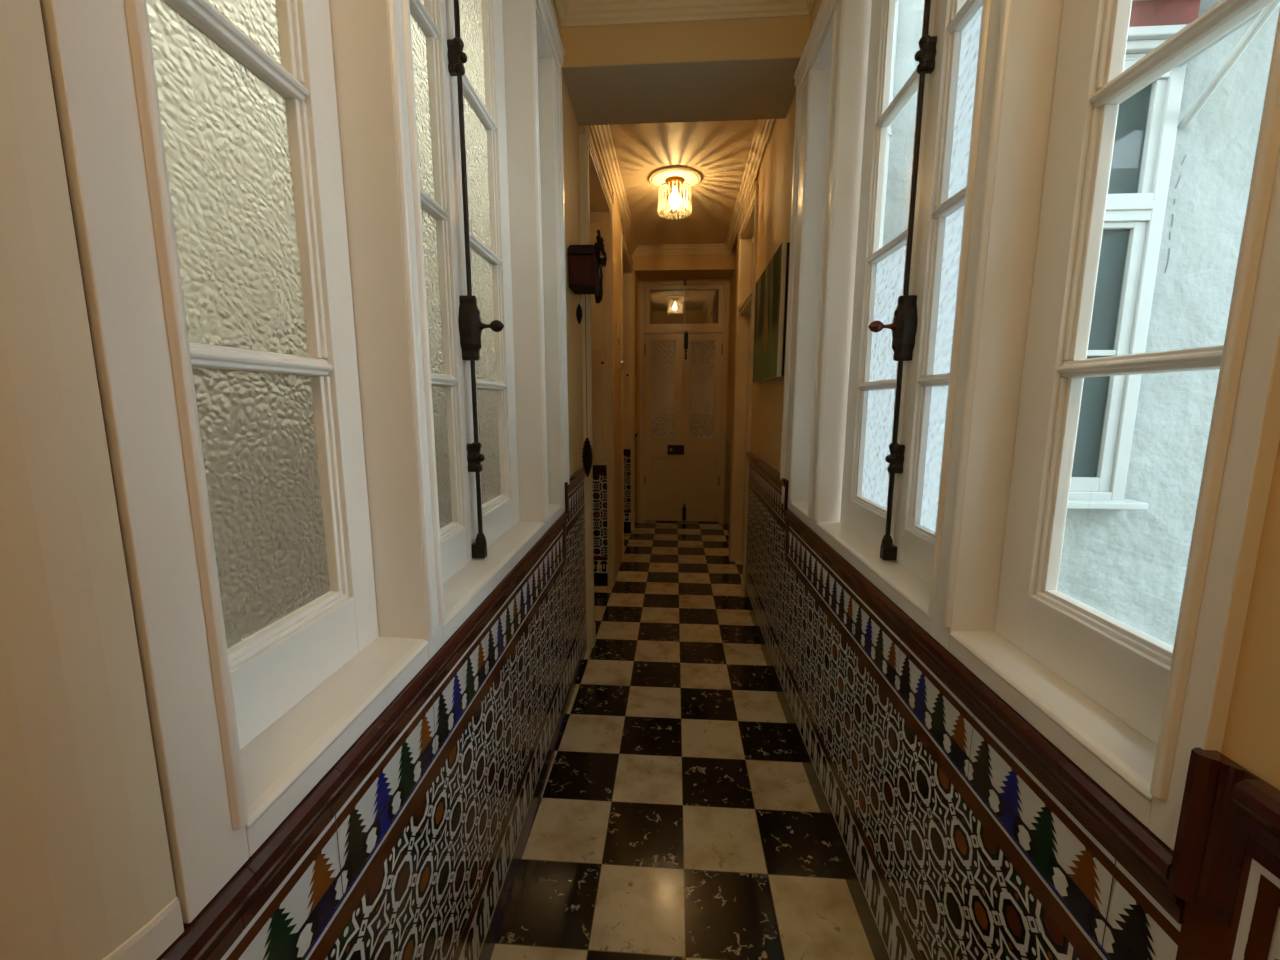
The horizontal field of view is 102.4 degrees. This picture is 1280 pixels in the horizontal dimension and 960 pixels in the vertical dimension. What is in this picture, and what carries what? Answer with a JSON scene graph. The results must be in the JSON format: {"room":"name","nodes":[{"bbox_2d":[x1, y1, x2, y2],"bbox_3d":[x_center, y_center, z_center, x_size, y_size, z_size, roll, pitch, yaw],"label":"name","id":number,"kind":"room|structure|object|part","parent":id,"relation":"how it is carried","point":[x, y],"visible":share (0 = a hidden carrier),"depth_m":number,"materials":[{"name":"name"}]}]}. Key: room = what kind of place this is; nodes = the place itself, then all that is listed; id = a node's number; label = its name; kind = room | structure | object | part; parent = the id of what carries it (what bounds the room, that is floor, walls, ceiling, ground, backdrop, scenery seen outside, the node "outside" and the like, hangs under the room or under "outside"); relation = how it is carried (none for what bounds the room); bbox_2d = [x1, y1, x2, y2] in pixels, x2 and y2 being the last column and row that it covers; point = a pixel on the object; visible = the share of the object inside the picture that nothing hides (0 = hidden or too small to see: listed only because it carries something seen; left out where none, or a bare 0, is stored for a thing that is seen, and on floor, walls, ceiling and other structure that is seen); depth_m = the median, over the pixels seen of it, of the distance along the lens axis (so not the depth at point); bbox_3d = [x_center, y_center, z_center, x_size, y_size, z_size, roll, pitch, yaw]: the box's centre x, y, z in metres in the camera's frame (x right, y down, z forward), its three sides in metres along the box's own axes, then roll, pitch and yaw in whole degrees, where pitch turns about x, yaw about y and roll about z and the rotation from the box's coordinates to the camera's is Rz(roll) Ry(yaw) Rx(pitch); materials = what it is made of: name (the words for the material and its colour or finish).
{"room":"house hallway","nodes":[
{"label":"house hallway","id":0,"kind":"room"},
{"bbox_2d":[0,0,637,959],"bbox_3d":[-0.538,-0.386,2.006,0.502,2.950,10.400,1,9,4],"label":"wall","id":1,"kind":"structure","parent":0,"point":[85,860],"depth_m":0.36,"materials":[{"name":"paint"}]},
{"bbox_2d":[39,0,176,896],"bbox_3d":[-0.431,-0.604,0.303,0.054,2.011,0.008,1,9,4],"label":"seam","id":2,"kind":"structure","parent":1,"relation":"attached to","point":[39,0],"depth_m":0.39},
{"bbox_2d":[41,0,569,959],"bbox_3d":[-0.433,-0.607,1.103,0.210,1.783,2.046,0,9,3],"label":"window","id":3,"kind":"structure","parent":1,"relation":"in","point":[246,89],"depth_m":0.68,"materials":[{"name":"white paint"}]},
{"bbox_3d":[-0.503,-0.339,0.622,0.010,0.370,0.264,1,9,4],"label":"glass pane","id":4,"kind":"part","parent":3,"relation":"part of","materials":[{"name":"glass"}]},
{"bbox_3d":[-0.503,-0.715,0.565,0.004,0.370,0.264,0,9,3],"label":"glass pane","id":5,"kind":"part","parent":3,"relation":"part of","materials":[{"name":"glass"}]},
{"bbox_3d":[-0.504,0.029,0.677,0.004,0.355,0.264,0,9,3],"label":"glass pane","id":6,"kind":"part","parent":3,"relation":"part of","materials":[{"name":"glass"}]},
{"bbox_2d":[409,0,519,582],"bbox_3d":[-0.410,-0.607,1.270,0.152,1.645,0.841,1,9,4],"label":"window","id":7,"kind":"structure","parent":3,"relation":"attached to","point":[458,45],"depth_m":1.30,"materials":[{"name":"white paint"}]},
{"bbox_3d":[-0.481,-0.785,1.032,0.004,0.370,0.283,0,9,3],"label":"glass pane","id":8,"kind":"part","parent":7,"relation":"part of","materials":[{"name":"glass"}]},
{"bbox_3d":[-0.482,-0.409,1.089,0.004,0.370,0.283,0,9,3],"label":"glass pane","id":9,"kind":"part","parent":7,"relation":"part of","materials":[{"name":"glass"}]},
{"bbox_3d":[-0.482,-0.041,1.144,0.004,0.355,0.283,0,9,3],"label":"glass pane","id":10,"kind":"part","parent":7,"relation":"part of","materials":[{"name":"glass"}]},
{"bbox_3d":[-0.468,-0.576,1.066,0.036,1.645,0.421,0,9,3],"label":"sash","id":11,"kind":"part","parent":7,"relation":"part of","materials":[{"name":"white paint"}]},
{"bbox_3d":[-0.419,-0.596,1.246,0.012,1.608,0.011,-7,11,-41],"label":"espagnolette rod","id":12,"kind":"part","parent":7,"relation":"part of","materials":[{"name":"metal"}]},
{"bbox_3d":[-0.462,-1.214,1.377,0.004,0.355,0.261,0,9,3],"label":"glass pane","id":13,"kind":"part","parent":7,"relation":"part of","materials":[{"name":"glass"}]},
{"bbox_3d":[-0.463,-0.845,1.433,0.004,0.370,0.261,0,9,3],"label":"glass pane","id":14,"kind":"part","parent":7,"relation":"part of","materials":[{"name":"glass"}]},
{"bbox_3d":[-0.463,-0.469,1.489,0.004,0.370,0.261,0,9,3],"label":"glass pane","id":15,"kind":"part","parent":7,"relation":"part of","materials":[{"name":"glass"}]},
{"bbox_3d":[-0.449,-0.639,1.482,0.036,1.645,0.420,0,9,3],"label":"sash","id":16,"kind":"part","parent":7,"relation":"part of","materials":[{"name":"white paint"}]},
{"bbox_3d":[-0.464,-0.101,1.545,0.004,0.355,0.261,0,9,3],"label":"glass pane","id":17,"kind":"part","parent":7,"relation":"part of","materials":[{"name":"glass"}]},
{"bbox_3d":[-0.370,-0.382,1.275,0.068,0.030,0.030,1,9,4],"label":"knob","id":18,"kind":"part","parent":7,"relation":"part of","materials":[{"name":"metal"}]},
{"bbox_2d":[156,466,586,959],"bbox_3d":[-0.349,0.636,1.569,0.024,1.060,2.581,0,9,3],"label":"dado","id":19,"kind":"object","parent":1,"relation":"attached to","point":[414,898],"visible":1,"depth_m":0.98,"materials":[{"name":"tile"}]},
{"bbox_3d":[-0.361,0.596,1.564,0.001,0.690,2.581,0,9,3],"label":"panel","id":20,"kind":"part","parent":19,"relation":"part of","materials":[{"name":"multicoloured tile"}]},
{"bbox_2d":[567,230,606,476],"bbox_3d":[-0.231,-0.559,2.390,0.167,1.107,0.179,1,9,4],"label":"cuckoo clock","id":21,"kind":"object","parent":1,"relation":"attached to","point":[585,270],"visible":1,"depth_m":2.27,"materials":[{"name":"brown wood"}]},
{"bbox_3d":[-0.254,-0.535,2.430,0.003,0.680,0.003,1,9,4],"label":"chain","id":22,"kind":"part","parent":21,"relation":"part of","materials":[{"name":"metal"}]},
{"bbox_2d":[579,125,615,647],"bbox_3d":[-0.348,-0.502,3.317,0.260,2.790,1.151,1,9,4],"label":"door frame","id":23,"kind":"structure","parent":1,"relation":"attached to","point":[595,191],"depth_m":2.97,"materials":[{"name":"beige paint"}]},
{"bbox_2d":[589,212,606,464],"bbox_3d":[-0.321,-0.985,3.690,0.155,1.763,0.079,1,9,4],"label":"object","id":24,"kind":"structure","parent":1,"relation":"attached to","point":[598,359],"depth_m":3.71,"materials":[{"name":"beige paint"}]},
{"bbox_2d":[593,465,607,585],"bbox_3d":[-0.327,0.353,3.868,0.160,0.935,0.024,1,9,4],"label":"dado","id":25,"kind":"object","parent":1,"relation":"attached to","point":[599,471],"visible":0.62,"depth_m":3.88,"materials":[{"name":"tile"}]},
{"bbox_3d":[-0.327,0.286,3.870,0.160,0.656,0.001,1,9,4],"label":"panel","id":26,"kind":"part","parent":25,"relation":"part of","materials":[{"name":"multicoloured tile"}]},
{"bbox_2d":[617,324,620,344],"bbox_3d":[-0.162,-1.150,4.065,0.016,0.152,0.152,1,9,4],"label":"light switch","id":27,"kind":"object","parent":1,"relation":"attached to","point":[619,330],"visible":1,"depth_m":4.04,"materials":[{"name":"beige plastic"}]},
{"bbox_2d":[617,346,622,369],"bbox_3d":[-0.154,-0.967,4.091,0.036,0.170,0.140,1,9,4],"label":"thermostat","id":28,"kind":"object","parent":1,"relation":"attached to","point":[619,349],"visible":1,"depth_m":4.03,"materials":[{"name":"beige plastic"}]},
{"bbox_2d":[621,230,632,560],"bbox_3d":[-0.235,-0.746,4.934,0.265,2.790,1.133,1,9,4],"label":"door frame","id":29,"kind":"structure","parent":1,"relation":"attached to","point":[626,259],"depth_m":5.27,"materials":[{"name":"beige paint"}]},
{"bbox_2d":[623,449,630,530],"bbox_3d":[-0.196,0.116,5.562,0.192,0.900,0.024,1,9,4],"label":"dado","id":30,"kind":"object","parent":1,"relation":"attached to","point":[627,452],"visible":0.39,"depth_m":5.57,"materials":[{"name":"tile"}]},
{"bbox_3d":[-0.195,0.049,5.564,0.192,0.621,0.001,1,9,4],"label":"panel","id":31,"kind":"part","parent":30,"relation":"part of","materials":[{"name":"multicoloured tile"}]},
{"bbox_2d":[623,273,630,448],"bbox_3d":[-0.192,-1.222,5.384,0.192,1.798,0.079,1,9,4],"label":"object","id":32,"kind":"structure","parent":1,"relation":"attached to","point":[625,275],"depth_m":5.38,"materials":[{"name":"beige paint"}]},
{"bbox_2d":[593,119,774,255],"bbox_3d":[0.320,-2.112,3.841,1.002,0.080,2.750,1,9,4],"label":"crown molding","id":33,"kind":"structure","parent":1,"relation":"attached to","point":[764,127],"depth_m":3.76,"materials":[{"name":"paint"}]},
{"bbox_2d":[553,0,815,27],"bbox_3d":[-0.004,-1.443,-0.668,1.009,0.061,5.490,1,9,4],"label":"crown molding","id":34,"kind":"structure","parent":1,"relation":"attached to","point":[570,13],"depth_m":2.02,"materials":[{"name":"paint"}]},
{"bbox_2d":[490,520,874,959],"bbox_3d":[-0.092,1.118,2.202,2.150,0.080,10.400,1,9,4],"label":"floor","id":35,"kind":"structure","parent":0,"point":[678,816],"depth_m":1.81,"materials":[{"name":"tile"}]},
{"bbox_2d":[632,245,735,522],"bbox_3d":[0.449,-1.024,6.251,1.360,2.950,1.700,1,9,4],"label":"wall","id":36,"kind":"structure","parent":0,"point":[666,306],"depth_m":5.78,"materials":[{"name":"paint"}]},
{"bbox_2d":[635,432,639,527],"bbox_3d":[-0.030,-0.003,5.812,0.024,1.060,0.395,1,9,4],"label":"dado","id":37,"kind":"object","parent":36,"relation":"attached to","point":[637,433],"visible":1,"depth_m":5.82,"materials":[{"name":"ceramic"}]},
{"bbox_3d":[-0.042,-0.068,5.803,0.001,0.781,0.395,1,9,4],"label":"panel","id":38,"kind":"part","parent":37,"relation":"part of","materials":[{"name":"brown wood"}]},
{"bbox_2d":[640,279,728,522],"bbox_3d":[0.487,-0.856,5.858,0.976,2.735,0.121,1,9,4],"label":"door","id":39,"kind":"structure","parent":36,"relation":"in","point":[675,422],"depth_m":5.88,"materials":[{"name":"beige paint"}]},
{"bbox_3d":[0.266,-1.020,5.872,0.275,1.094,0.005,1,9,4],"label":"glass pane","id":40,"kind":"part","parent":39,"relation":"part of","materials":[{"name":"glass"}]},
{"bbox_3d":[0.489,-1.923,5.726,0.864,0.471,0.035,1,9,4],"label":"transom sash","id":41,"kind":"part","parent":39,"relation":"part of","materials":[{"name":"clear glass"}]},
{"bbox_3d":[0.707,-1.014,5.842,0.274,1.094,0.005,1,9,4],"label":"glass pane","id":42,"kind":"part","parent":39,"relation":"part of","materials":[{"name":"glass"}]},
{"bbox_2d":[609,0,897,244],"bbox_3d":[-0.087,-1.898,1.747,2.150,0.120,10.400,1,9,4],"label":"ceiling","id":43,"kind":"structure","parent":0,"point":[719,150],"depth_m":3.46,"materials":[{"name":"paint"}]},
{"bbox_2d":[648,166,701,219],"bbox_3d":[0.245,-1.997,3.625,0.372,0.243,0.372,1,9,4],"label":"ceiling lamp","id":44,"kind":"object","parent":43,"relation":"attached to","point":[668,178],"visible":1,"depth_m":3.56,"materials":[{"name":"glass"}]},
{"bbox_3d":[0.144,-1.963,3.586,0.022,0.180,0.022,1,9,4],"label":"crystal rod","id":45,"kind":"part","parent":44,"relation":"part of","materials":[{"name":"clear glass"}]},
{"bbox_3d":[0.158,-1.959,3.563,0.022,0.180,0.022,1,9,4],"label":"crystal rod","id":46,"kind":"part","parent":44,"relation":"part of","materials":[{"name":"clear glass"}]},
{"bbox_3d":[0.177,-1.956,3.544,0.022,0.180,0.022,1,9,4],"label":"crystal rod","id":47,"kind":"part","parent":44,"relation":"part of","materials":[{"name":"clear glass"}]},
{"bbox_3d":[0.199,-1.954,3.531,0.022,0.180,0.022,1,9,4],"label":"crystal rod","id":48,"kind":"part","parent":44,"relation":"part of","materials":[{"name":"clear glass"}]},
{"bbox_3d":[0.225,-1.953,3.523,0.022,0.180,0.022,1,9,4],"label":"crystal rod","id":49,"kind":"part","parent":44,"relation":"part of","materials":[{"name":"clear glass"}]},
{"bbox_3d":[0.245,-2.016,3.623,0.221,0.099,0.221,1,9,4],"label":"ring frame","id":50,"kind":"part","parent":44,"relation":"part of","materials":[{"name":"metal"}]},
{"bbox_3d":[0.251,-1.953,3.521,0.022,0.180,0.022,1,9,4],"label":"crystal rod","id":51,"kind":"part","parent":44,"relation":"part of","materials":[{"name":"clear glass"}]},
{"bbox_3d":[0.277,-1.953,3.526,0.022,0.180,0.022,1,9,4],"label":"crystal rod","id":52,"kind":"part","parent":44,"relation":"part of","materials":[{"name":"clear glass"}]},
{"bbox_3d":[0.301,-1.955,3.536,0.022,0.180,0.022,1,9,4],"label":"crystal rod","id":53,"kind":"part","parent":44,"relation":"part of","materials":[{"name":"clear glass"}]},
{"bbox_3d":[0.322,-1.957,3.552,0.022,0.180,0.022,1,9,4],"label":"crystal rod","id":54,"kind":"part","parent":44,"relation":"part of","materials":[{"name":"clear glass"}]},
{"bbox_3d":[0.339,-1.960,3.573,0.022,0.180,0.022,1,9,4],"label":"crystal rod","id":55,"kind":"part","parent":44,"relation":"part of","materials":[{"name":"clear glass"}]},
{"bbox_3d":[0.350,-1.964,3.596,0.022,0.180,0.022,1,9,4],"label":"crystal rod","id":56,"kind":"part","parent":44,"relation":"part of","materials":[{"name":"clear glass"}]},
{"bbox_2d":[560,16,810,125],"bbox_3d":[0.173,-1.823,2.273,1.200,0.226,0.450,1,9,4],"label":"beam","id":57,"kind":"structure","parent":43,"relation":"attached to","point":[735,69],"depth_m":2.12,"materials":[{"name":"paint"}]},
{"bbox_2d":[726,0,1279,959],"bbox_3d":[0.818,-0.370,1.915,0.351,2.950,10.400,1,9,4],"label":"wall","id":58,"kind":"structure","parent":0,"point":[1251,739],"depth_m":0.49,"materials":[{"name":"paint"}]},
{"bbox_2d":[724,433,731,534],"bbox_3d":[0.934,0.064,5.414,0.024,1.050,1.070,1,9,4],"label":"dado","id":59,"kind":"object","parent":58,"relation":"attached to","point":[728,437],"visible":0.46,"depth_m":5.62,"materials":[{"name":"ceramic"}]},
{"bbox_2d":[729,181,758,596],"bbox_3d":[0.842,-0.605,3.977,0.144,2.800,0.960,1,9,4],"label":"door frame","id":60,"kind":"structure","parent":58,"relation":"in","point":[747,230],"depth_m":4.26,"materials":[{"name":"beige paint"}]},
{"bbox_3d":[0.885,-1.626,3.812,0.020,0.530,0.775,1,9,4],"label":"transom sash","id":61,"kind":"part","parent":60,"relation":"part of","materials":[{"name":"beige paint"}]},
{"bbox_3d":[0.883,-1.627,3.815,0.007,0.470,0.730,1,9,4],"label":"transom pane","id":62,"kind":"part","parent":60,"relation":"part of","materials":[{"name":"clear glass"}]},
{"bbox_2d":[753,242,789,382],"bbox_3d":[0.687,-0.832,2.743,0.042,0.593,0.817,1,9,4],"label":"painting","id":63,"kind":"object","parent":58,"relation":"attached to","point":[771,296],"visible":0.98,"depth_m":2.53,"materials":[{"name":"fabric"}]},
{"bbox_2d":[745,451,1279,959],"bbox_3d":[0.602,0.652,1.476,0.043,1.060,4.400,1,9,3],"label":"dado","id":64,"kind":"object","parent":58,"relation":"attached to","point":[962,888],"visible":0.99,"depth_m":0.93,"materials":[{"name":"tile"}]},
{"bbox_2d":[780,0,1279,850],"bbox_3d":[0.652,-0.636,1.311,0.149,1.783,1.882,1,9,3],"label":"window","id":65,"kind":"structure","parent":58,"relation":"in","point":[1121,667],"depth_m":0.81,"materials":[{"name":"white paint"}]},
{"bbox_2d":[840,0,982,585],"bbox_3d":[0.642,-0.607,1.283,0.146,1.645,0.782,1,9,4],"label":"window","id":66,"kind":"structure","parent":65,"relation":"attached to","point":[904,302],"depth_m":1.26,"materials":[{"name":"white paint"}]},
{"bbox_3d":[0.714,-0.096,1.521,0.004,0.355,0.266,1,9,3],"label":"glass pane","id":67,"kind":"part","parent":66,"relation":"part of","materials":[{"name":"glass"}]},
{"bbox_3d":[0.600,-0.379,1.272,0.068,0.030,0.030,1,9,4],"label":"knob","id":68,"kind":"part","parent":66,"relation":"part of","materials":[{"name":"orange metal"}]},
{"bbox_3d":[0.715,-0.464,1.466,0.004,0.370,0.266,1,9,3],"label":"glass pane","id":69,"kind":"part","parent":66,"relation":"part of","materials":[{"name":"glass"}]},
{"bbox_3d":[0.702,-0.633,1.456,0.036,1.645,0.424,1,9,3],"label":"sash","id":70,"kind":"part","parent":66,"relation":"part of","materials":[{"name":"white paint"}]},
{"bbox_3d":[0.650,-0.593,1.237,0.012,1.608,0.011,-7,11,-41],"label":"espagnolette rod","id":71,"kind":"part","parent":66,"relation":"part of","materials":[{"name":"metal"}]},
{"bbox_3d":[0.693,-0.040,1.150,0.004,0.355,0.228,1,9,3],"label":"glass pane","id":72,"kind":"part","parent":66,"relation":"part of","materials":[{"name":"glass"}]},
{"bbox_3d":[0.681,-0.575,1.070,0.036,1.645,0.358,1,9,3],"label":"sash","id":73,"kind":"part","parent":66,"relation":"part of","materials":[{"name":"white paint"}]},
{"bbox_3d":[0.694,-0.408,1.095,0.004,0.370,0.228,1,9,3],"label":"glass pane","id":74,"kind":"part","parent":66,"relation":"part of","materials":[{"name":"glass"}]},
{"bbox_3d":[0.695,-0.784,1.038,0.004,0.370,0.228,1,9,3],"label":"glass pane","id":75,"kind":"part","parent":66,"relation":"part of","materials":[{"name":"glass"}]},
{"label":"outside","id":76,"kind":"structure","parent":0,"visible":0},
{"bbox_2d":[882,0,1279,645],"bbox_3d":[4.787,-1.198,2.592,7.820,4.800,0.203,1,9,4],"label":"wall","id":77,"kind":"structure","parent":76,"point":[1130,566],"depth_m":2.69,"materials":[{"name":"paint"}]},
{"bbox_2d":[879,0,898,248],"bbox_3d":[1.226,-1.120,2.702,0.082,4.600,0.091,1,9,4],"label":"downpipe","id":78,"kind":"object","parent":77,"relation":"attached to","point":[889,130],"visible":0.1,"depth_m":2.57,"materials":[{"name":"white paint"}]},
{"bbox_2d":[966,0,1220,60],"bbox_3d":[2.127,-2.204,2.421,1.370,0.370,0.200,1,9,4],"label":"canopy","id":79,"kind":"object","parent":77,"relation":"attached to","point":[1152,23],"visible":0.03,"depth_m":2.41,"materials":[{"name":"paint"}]},
{"bbox_3d":[2.075,-2.082,2.489,1.160,0.110,0.110,1,9,4],"label":"cornice","id":80,"kind":"part","parent":79,"relation":"part of","materials":[{"name":"white paint"}]},
{"bbox_2d":[1067,60,1185,509],"bbox_3d":[2.123,-0.943,2.662,1.140,2.195,0.140,1,9,4],"label":"window","id":81,"kind":"structure","parent":77,"relation":"in","point":[1147,121],"depth_m":2.65,"materials":[{"name":"white paint"}]},
{"bbox_3d":[2.121,0.126,2.813,1.140,0.037,0.120,1,9,4],"label":"sill","id":82,"kind":"part","parent":81,"relation":"part of","materials":[{"name":"white paint"}]},
{"bbox_3d":[2.127,-0.627,2.748,0.864,1.385,0.045,1,9,4],"label":"sash","id":83,"kind":"part","parent":81,"relation":"part of","materials":[{"name":"white paint"}]},
{"bbox_2d":[1071,83,1151,476],"bbox_3d":[2.126,-0.957,2.708,0.860,2.020,0.004,1,9,4],"label":"blind","id":84,"kind":"object","parent":81,"relation":"attached to","point":[1134,113],"depth_m":2.67,"materials":[{"name":"white"}]},
{"bbox_2d":[1176,0,1279,129],"bbox_3d":[2.570,-1.832,2.214,0.173,0.302,0.667,1,9,8],"label":"bracket","id":85,"kind":"object","parent":77,"relation":"attached to","point":[1262,16],"visible":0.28,"depth_m":2.26,"materials":[{"name":"white metal"}]},
{"bbox_3d":[2.545,-1.959,2.196,0.140,0.045,0.660,1,9,4],"label":"arm","id":86,"kind":"part","parent":85,"relation":"part of","materials":[{"name":"white paint"}]}
]}

